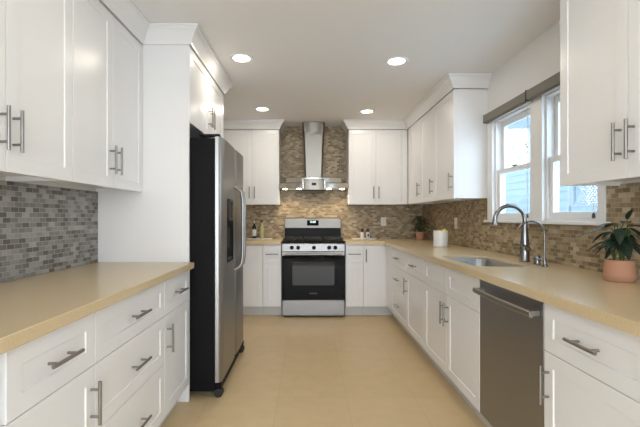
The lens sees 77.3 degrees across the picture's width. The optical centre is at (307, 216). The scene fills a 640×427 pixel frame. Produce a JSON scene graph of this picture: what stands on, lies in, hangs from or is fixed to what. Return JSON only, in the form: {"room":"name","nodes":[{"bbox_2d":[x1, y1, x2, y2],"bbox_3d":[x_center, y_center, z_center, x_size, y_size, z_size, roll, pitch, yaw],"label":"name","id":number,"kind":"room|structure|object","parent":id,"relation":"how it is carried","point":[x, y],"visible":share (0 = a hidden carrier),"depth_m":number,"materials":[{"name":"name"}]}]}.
{"room":"kitchen","nodes":[
{"label":"kitchen","id":0,"kind":"room"},
{"bbox_2d":[0,176,95,263],"bbox_3d":[-1.454,-0.012,1.675,0.150,2.440,7.850,0,0,0],"label":"wall","id":1,"kind":"structure","parent":0,"point":[1,177],"depth_m":2.21,"materials":[{"name":"white paint"}]},
{"bbox_2d":[0,0,72,181],"bbox_3d":[-1.207,-0.641,1.429,0.339,0.958,0.812,0,0,0],"label":"upper cabinet","id":2,"kind":"object","parent":1,"relation":"attached to","point":[36,36],"visible":1,"depth_m":1.61,"materials":[{"name":"white paint"}]},
{"bbox_2d":[0,180,97,282],"bbox_3d":[-1.375,0.065,1.006,0.008,0.457,3.211,0,0,0],"label":"wall tile","id":3,"kind":"structure","parent":1,"relation":"attached to","point":[44,229],"depth_m":2.08,"materials":[{"name":"grey tile"}]},
{"bbox_2d":[11,0,142,191],"bbox_3d":[-1.207,-0.641,2.223,0.339,0.958,0.773,0,0,0],"label":"upper cabinet","id":4,"kind":"object","parent":1,"relation":"attached to","point":[107,58],"visible":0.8,"depth_m":2.14,"materials":[{"name":"white paint"}]},
{"bbox_2d":[100,0,232,94],"bbox_3d":[-1.038,-1.177,1.567,0.680,0.109,4.334,0,0,0],"label":"trim","id":5,"kind":"structure","parent":1,"relation":"attached to","point":[126,12],"depth_m":2.57,"materials":[{"name":"white paint"}]},
{"bbox_2d":[160,315,485,426],"bbox_3d":[0.098,1.258,1.675,3.354,0.100,7.950,0,0,0],"label":"floor","id":6,"kind":"structure","parent":0,"point":[347,370],"depth_m":2.88,"materials":[{"name":"tile"}]},
{"bbox_2d":[0,313,101,426],"bbox_3d":[-1.047,0.771,1.242,0.625,0.872,0.431,0,0,0],"label":"base cabinet","id":7,"kind":"object","parent":6,"relation":"on","point":[48,380],"visible":0.91,"depth_m":1.22,"materials":[{"name":"white paint"}]},
{"bbox_2d":[94,282,163,426],"bbox_3d":[-1.047,0.771,1.810,0.625,0.872,0.702,0,0,0],"label":"base cabinet","id":8,"kind":"object","parent":6,"relation":"on","point":[129,332],"visible":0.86,"depth_m":1.77,"materials":[{"name":"white paint"}]},
{"bbox_2d":[98,29,223,401],"bbox_3d":[-1.054,-0.011,3.135,0.645,2.437,1.046,0,0,0],"label":"tall cabinet","id":9,"kind":"object","parent":6,"relation":"on","point":[182,102],"visible":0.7,"depth_m":2.61,"materials":[{"name":"white paint"}]},
{"bbox_2d":[158,271,188,426],"bbox_3d":[-1.047,0.771,2.386,0.625,0.872,0.445,0,0,0],"label":"base cabinet","id":10,"kind":"object","parent":6,"relation":"on","point":[176,289],"visible":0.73,"depth_m":2.35,"materials":[{"name":"white paint"}]},
{"bbox_2d":[190,134,245,397],"bbox_3d":[-0.906,0.327,3.138,0.816,1.761,0.951,0,0,0],"label":"refrigerator","id":11,"kind":"object","parent":6,"relation":"on","point":[217,195],"visible":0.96,"depth_m":2.66,"materials":[{"name":"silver metal"}]},
{"bbox_2d":[243,245,263,314],"bbox_3d":[-0.963,0.771,5.122,0.828,0.872,0.625,0,0,0],"label":"base cabinet","id":12,"kind":"object","parent":6,"relation":"on","point":[253,266],"visible":0.15,"depth_m":4.86,"materials":[{"name":"white paint"}]},
{"bbox_2d":[246,239,282,244],"bbox_3d":[-0.851,0.314,5.135,1.054,0.040,0.630,0,0,0],"label":"countertop","id":13,"kind":"structure","parent":12,"relation":"on","point":[248,241],"depth_m":4.82,"materials":[{"name":"beige stone"}]},
{"bbox_3d":[-0.652,0.287,5.320,0.355,0.012,0.170,0,0,0],"label":"tray","id":14,"kind":"object","parent":13,"relation":"on","visible":0},
{"bbox_2d":[252,220,255,237],"bbox_3d":[-0.715,0.159,5.320,0.058,0.245,0.058,0,0,0],"label":"bottle","id":15,"kind":"object","parent":14,"relation":"on","point":[253,226],"visible":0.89,"depth_m":5.30,"materials":[{"name":"black glass"}]},
{"bbox_2d":[260,220,263,237],"bbox_3d":[-0.615,0.161,5.320,0.058,0.241,0.058,0,0,0],"label":"bottle","id":16,"kind":"object","parent":14,"relation":"on","point":[261,225],"visible":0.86,"depth_m":5.29,"materials":[{"name":"beige glass"}]},
{"bbox_2d":[263,244,281,314],"bbox_3d":[-0.434,0.771,5.122,0.224,0.872,0.625,0,0,0],"label":"base cabinet","id":17,"kind":"object","parent":6,"relation":"on","point":[272,254],"visible":0.81,"depth_m":4.85,"materials":[{"name":"white paint"}]},
{"bbox_2d":[282,218,344,315],"bbox_3d":[0.065,0.608,5.081,0.760,1.200,0.718,0,0,0],"label":"range","id":18,"kind":"object","parent":6,"relation":"on","point":[313,254],"visible":1,"depth_m":4.80,"materials":[{"name":"silver metal"}]},
{"bbox_2d":[282,239,344,242],"bbox_3d":[0.065,0.302,5.093,0.760,0.018,0.563,0,0,0],"label":"cooktop","id":19,"kind":"object","parent":18,"relation":"in","point":[284,240],"depth_m":4.81,"materials":[{"name":"black metal"}]},
{"bbox_2d":[344,245,362,314],"bbox_3d":[0.562,0.771,5.122,0.214,0.872,0.625,0,0,0],"label":"base cabinet","id":20,"kind":"object","parent":6,"relation":"on","point":[353,253],"visible":0.83,"depth_m":4.85,"materials":[{"name":"white paint"}]},
{"bbox_2d":[362,245,397,321],"bbox_3d":[1.121,0.771,5.011,0.899,0.872,0.847,0,0,0],"label":"base cabinet","id":21,"kind":"object","parent":6,"relation":"on","point":[376,258],"visible":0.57,"depth_m":4.85,"materials":[{"name":"white paint"}]},
{"bbox_2d":[343,239,639,336],"bbox_3d":[1.014,0.314,2.425,1.120,0.040,6.050,0,0,0],"label":"countertop","id":22,"kind":"structure","parent":21,"relation":"on","point":[586,293],"depth_m":1.82,"materials":[{"name":"beige stone"}]},
{"bbox_2d":[410,216,428,239],"bbox_3d":[1.424,0.141,5.093,0.257,0.305,0.224,0,0,35],"label":"potted plant","id":23,"kind":"object","parent":22,"relation":"on","point":[419,235],"visible":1,"depth_m":5.06,"materials":[{"name":"green plant"}]},
{"bbox_2d":[433,230,447,246],"bbox_3d":[1.322,0.215,3.985,0.142,0.158,0.142,0,0,0],"label":"canister","id":24,"kind":"object","parent":22,"relation":"on","point":[440,238],"visible":0.92,"depth_m":3.93,"materials":[{"name":"white ceramic"}]},
{"bbox_2d":[449,258,519,266],"bbox_3d":[1.164,0.428,2.700,0.354,0.235,0.682,0,0,0],"label":"sink","id":25,"kind":"object","parent":22,"relation":"in","point":[484,262],"visible":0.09,"depth_m":3.01,"materials":[{"name":"silver metal"}]},
{"bbox_2d":[492,204,530,261],"bbox_3d":[1.334,0.103,2.618,0.248,0.381,0.091,0,0,0],"label":"faucet","id":26,"kind":"object","parent":22,"relation":"on","point":[525,248],"visible":0.94,"depth_m":2.62,"materials":[{"name":"silver metal"}]},
{"bbox_2d":[518,220,547,266],"bbox_3d":[1.335,0.157,2.375,0.179,0.273,0.039,0,0,0],"label":"tap","id":27,"kind":"object","parent":22,"relation":"on","point":[543,259],"visible":1,"depth_m":2.37,"materials":[{"name":"silver metal"}]},
{"bbox_2d":[533,255,540,264],"bbox_3d":[1.412,0.265,2.465,0.046,0.056,0.046,0,0,0],"label":"air gap","id":28,"kind":"object","parent":22,"relation":"on","point":[536,262],"visible":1,"depth_m":2.45,"materials":[{"name":"silver metal"}]},
{"bbox_2d":[579,209,639,282],"bbox_3d":[1.422,0.128,1.842,0.232,0.329,0.220,0,0,-30],"label":"potted plant","id":29,"kind":"object","parent":22,"relation":"on","point":[622,270],"visible":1,"depth_m":1.80,"materials":[{"name":"green plant"}]},
{"bbox_3d":[0.743,0.287,5.320,0.315,0.012,0.170,0,0,0],"label":"tray","id":30,"kind":"object","parent":22,"relation":"on","visible":0},
{"bbox_2d":[360,228,363,237],"bbox_3d":[0.722,0.216,5.319,0.052,0.131,0.053,0,0,0],"label":"mill","id":31,"kind":"object","parent":30,"relation":"on","point":[362,229],"visible":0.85,"depth_m":5.30,"materials":[{"name":"white ceramic"}]},
{"bbox_2d":[366,228,369,237],"bbox_3d":[0.797,0.216,5.319,0.052,0.131,0.053,0,0,0],"label":"mill","id":32,"kind":"object","parent":30,"relation":"on","point":[367,229],"visible":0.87,"depth_m":5.30,"materials":[{"name":"white ceramic"}]},
{"bbox_2d":[391,247,413,340],"bbox_3d":[1.225,0.771,4.226,0.625,0.872,0.706,0,0,0],"label":"base cabinet","id":33,"kind":"object","parent":6,"relation":"on","point":[398,258],"visible":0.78,"depth_m":4.19,"materials":[{"name":"white paint"}]},
{"bbox_2d":[403,253,433,363],"bbox_3d":[1.225,0.771,3.574,0.625,0.872,0.593,0,0,0],"label":"base cabinet","id":34,"kind":"object","parent":6,"relation":"on","point":[415,265],"visible":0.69,"depth_m":3.55,"materials":[{"name":"white paint"}]},
{"bbox_2d":[424,259,490,426],"bbox_3d":[1.225,0.771,2.749,0.625,0.872,1.052,0,0,0],"label":"base cabinet","id":35,"kind":"object","parent":6,"relation":"on","point":[451,306],"visible":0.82,"depth_m":2.62,"materials":[{"name":"white paint"}]},
{"bbox_2d":[472,280,544,426],"bbox_3d":[1.210,0.772,1.918,0.645,0.869,0.602,0,0,0],"label":"dishwasher","id":36,"kind":"object","parent":6,"relation":"on","point":[512,349],"visible":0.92,"depth_m":1.88,"materials":[{"name":"silver metal"}]},
{"bbox_2d":[538,303,639,426],"bbox_3d":[1.225,0.771,1.359,0.625,0.872,0.514,0,0,0],"label":"base cabinet","id":37,"kind":"object","parent":6,"relation":"on","point":[591,372],"visible":0.93,"depth_m":1.37,"materials":[{"name":"white paint"}]},
{"bbox_3d":[-1.047,0.771,0.672,0.625,0.872,0.704,0,0,0],"label":"base cabinet","id":38,"kind":"object","parent":6,"relation":"on","visible":0},
{"bbox_2d":[0,262,193,354],"bbox_3d":[-1.060,0.314,1.006,0.635,0.040,3.212,0,0,0],"label":"countertop","id":39,"kind":"structure","parent":38,"relation":"on","point":[32,307],"depth_m":1.56,"materials":[{"name":"beige stone"}]},
{"bbox_2d":[224,129,423,204],"bbox_3d":[0.098,-0.012,5.525,2.954,2.440,0.150,0,0,0],"label":"wall","id":40,"kind":"structure","parent":0,"point":[224,129],"depth_m":5.45,"materials":[{"name":"white paint"}]},
{"bbox_2d":[225,130,280,204],"bbox_3d":[-0.716,-0.641,5.264,0.688,0.958,0.368,0,0,0],"label":"upper cabinet","id":41,"kind":"object","parent":40,"relation":"attached to","point":[260,150],"visible":0.71,"depth_m":5.13,"materials":[{"name":"white paint"}]},
{"bbox_2d":[224,119,285,134],"bbox_3d":[-0.838,-1.177,5.244,1.081,0.109,0.395,0,0,0],"label":"trim","id":42,"kind":"structure","parent":41,"relation":"on","point":[279,124],"depth_m":5.08,"materials":[{"name":"white paint"}]},
{"bbox_2d":[279,122,348,192],"bbox_3d":[0.073,-0.776,5.179,0.886,0.905,0.524,0,0,0],"label":"range hood","id":43,"kind":"object","parent":40,"relation":"attached to","point":[313,181],"visible":1,"depth_m":5.17,"materials":[{"name":"silver metal"}]},
{"bbox_2d":[246,127,422,238],"bbox_3d":[0.094,-0.469,5.446,2.944,1.524,0.008,0,0,0],"label":"wall tile","id":44,"kind":"structure","parent":40,"relation":"attached to","point":[294,204],"depth_m":5.44,"materials":[{"name":"beige tile"}]},
{"bbox_2d":[381,217,385,225],"bbox_3d":[1.026,0.062,5.437,0.072,0.116,0.009,0,0,0],"label":"power outlet","id":45,"kind":"object","parent":44,"relation":"attached to","point":[383,219],"visible":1,"depth_m":5.44,"materials":[{"name":"beige plastic"}]},
{"bbox_2d":[346,130,406,204],"bbox_3d":[0.897,-0.641,5.264,0.753,0.958,0.368,0,0,0],"label":"upper cabinet","id":46,"kind":"object","parent":40,"relation":"attached to","point":[376,160],"visible":1,"depth_m":5.13,"materials":[{"name":"white paint"}]},
{"bbox_2d":[99,0,559,126],"bbox_3d":[0.098,-1.282,1.675,3.354,0.100,7.950,0,0,0],"label":"ceiling","id":47,"kind":"structure","parent":0,"point":[314,60],"depth_m":2.87,"materials":[{"name":"white paint"}]},
{"bbox_2d":[229,53,253,63],"bbox_3d":[-0.516,-1.227,3.100,0.188,0.008,0.188,0,0,0],"label":"recessed light","id":48,"kind":"object","parent":47,"relation":"in","point":[242,58],"visible":1,"depth_m":3.09,"materials":[{"name":"white paint"}]},
{"bbox_2d":[254,107,270,111],"bbox_3d":[-0.520,-1.227,4.560,0.188,0.008,0.188,0,0,0],"label":"recessed light","id":49,"kind":"object","parent":47,"relation":"in","point":[260,109],"visible":1,"depth_m":4.55,"materials":[{"name":"white paint"}]},
{"bbox_2d":[359,109,374,113],"bbox_3d":[0.686,-1.227,4.660,0.188,0.008,0.188,0,0,0],"label":"recessed light","id":50,"kind":"object","parent":47,"relation":"in","point":[364,111],"visible":1,"depth_m":4.64,"materials":[{"name":"white paint"}]},
{"bbox_2d":[384,56,408,65],"bbox_3d":[0.700,-1.227,3.160,0.188,0.008,0.188,0,0,0],"label":"recessed light","id":51,"kind":"object","parent":47,"relation":"in","point":[398,60],"visible":1,"depth_m":3.15,"materials":[{"name":"white paint"}]},
{"bbox_2d":[424,20,639,225],"bbox_3d":[1.621,-0.012,1.675,0.092,2.440,7.850,0,0,0],"label":"wall","id":52,"kind":"structure","parent":0,"point":[539,60],"depth_m":2.87,"materials":[{"name":"white paint"}]},
{"bbox_2d":[341,73,491,134],"bbox_3d":[1.136,-1.177,4.490,0.784,0.109,2.308,0,0,-25],"label":"trim","id":53,"kind":"structure","parent":52,"relation":"attached to","point":[451,81],"depth_m":4.05,"materials":[{"name":"white paint"}]},
{"bbox_2d":[408,107,439,203],"bbox_3d":[1.404,-0.641,4.585,0.338,0.958,1.065,0,0,0],"label":"upper cabinet","id":54,"kind":"object","parent":52,"relation":"attached to","point":[421,134],"visible":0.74,"depth_m":4.49,"materials":[{"name":"white paint"}]},
{"bbox_2d":[434,89,487,200],"bbox_3d":[1.404,-0.641,3.776,0.338,0.958,0.549,0,0,0],"label":"upper cabinet","id":55,"kind":"object","parent":52,"relation":"attached to","point":[460,132],"visible":0.95,"depth_m":3.50,"materials":[{"name":"white paint"}]},
{"bbox_2d":[495,103,529,219],"bbox_3d":[1.621,-0.395,3.090,0.083,0.833,0.578,0,0,0],"label":"window","id":56,"kind":"structure","parent":52,"relation":"in","point":[501,125],"depth_m":3.33,"materials":[{"name":"white paint"}]},
{"bbox_2d":[483,90,529,217],"bbox_3d":[1.530,-0.435,3.107,0.047,0.886,0.667,0,0,0],"label":"roller shade","id":57,"kind":"object","parent":56,"relation":"attached to","point":[519,100],"visible":0.88,"depth_m":3.05,"materials":[{"name":"grey fabric"}]},
{"bbox_2d":[423,182,639,278],"bbox_3d":[1.571,0.065,2.421,0.009,0.457,6.041,0,0,0],"label":"wall tile","id":58,"kind":"structure","parent":52,"relation":"attached to","point":[564,246],"depth_m":2.66,"materials":[{"name":"beige tile"}]},
{"bbox_2d":[454,218,456,228],"bbox_3d":[1.561,0.066,4.230,0.009,0.116,0.072,0,0,0],"label":"power outlet","id":59,"kind":"object","parent":58,"relation":"attached to","point":[455,219],"visible":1,"depth_m":4.23,"materials":[{"name":"beige plastic"}]},
{"bbox_2d":[487,71,605,221],"bbox_3d":[1.565,-0.439,2.785,0.019,0.926,1.370,0,0,0],"label":"trim","id":60,"kind":"structure","parent":52,"relation":"attached to","point":[537,106],"depth_m":2.72,"materials":[{"name":"white paint"}]},
{"bbox_2d":[484,220,610,225],"bbox_3d":[1.567,0.035,2.780,0.075,0.020,1.420,0,0,0],"label":"trim","id":61,"kind":"structure","parent":52,"relation":"attached to","point":[499,221],"depth_m":2.42,"materials":[{"name":"white paint"}]},
{"bbox_2d":[546,88,596,220],"bbox_3d":[1.621,-0.395,2.405,0.083,0.833,0.508,0,0,0],"label":"window","id":62,"kind":"structure","parent":52,"relation":"in","point":[553,98],"depth_m":2.63,"materials":[{"name":"white paint"}]},
{"bbox_2d":[526,72,595,217],"bbox_3d":[1.530,-0.435,2.420,0.047,0.886,0.700,0,0,0],"label":"roller shade","id":63,"kind":"object","parent":62,"relation":"attached to","point":[552,82],"visible":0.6,"depth_m":2.55,"materials":[{"name":"grey fabric"}]},
{"bbox_2d":[560,0,639,185],"bbox_3d":[1.404,-0.638,1.597,0.338,0.964,0.857,0,0,0],"label":"upper cabinet","id":64,"kind":"object","parent":52,"relation":"attached to","point":[600,39],"visible":1,"depth_m":1.76,"materials":[{"name":"white paint"}]},
{"label":"outside","id":65,"kind":"structure","parent":0,"visible":0},
{"bbox_3d":[1.000,1.408,2.000,26.000,0.100,32.000,0,0,0],"label":"ground","id":66,"kind":"structure","parent":65,"visible":0},
{"bbox_2d":[507,129,527,163],"bbox_3d":[6.699,-1.272,11.324,2.833,5.225,2.527,0,0,-19],"label":"tree","id":67,"kind":"object","parent":66,"relation":"on","point":[524,135],"visible":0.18,"depth_m":11.62,"materials":[{"name":"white plant"}]},
{"bbox_2d":[506,117,586,212],"bbox_3d":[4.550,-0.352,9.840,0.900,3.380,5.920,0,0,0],"label":"house","id":68,"kind":"structure","parent":66,"relation":"on","point":[517,183],"depth_m":8.45,"materials":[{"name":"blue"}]},
{"bbox_2d":[567,186,596,211],"bbox_3d":[4.510,0.298,5.840,0.080,2.080,2.120,0,0,0],"label":"fence","id":69,"kind":"object","parent":66,"relation":"on","point":[588,207],"visible":0.13,"depth_m":6.55,"materials":[{"name":"grey"}]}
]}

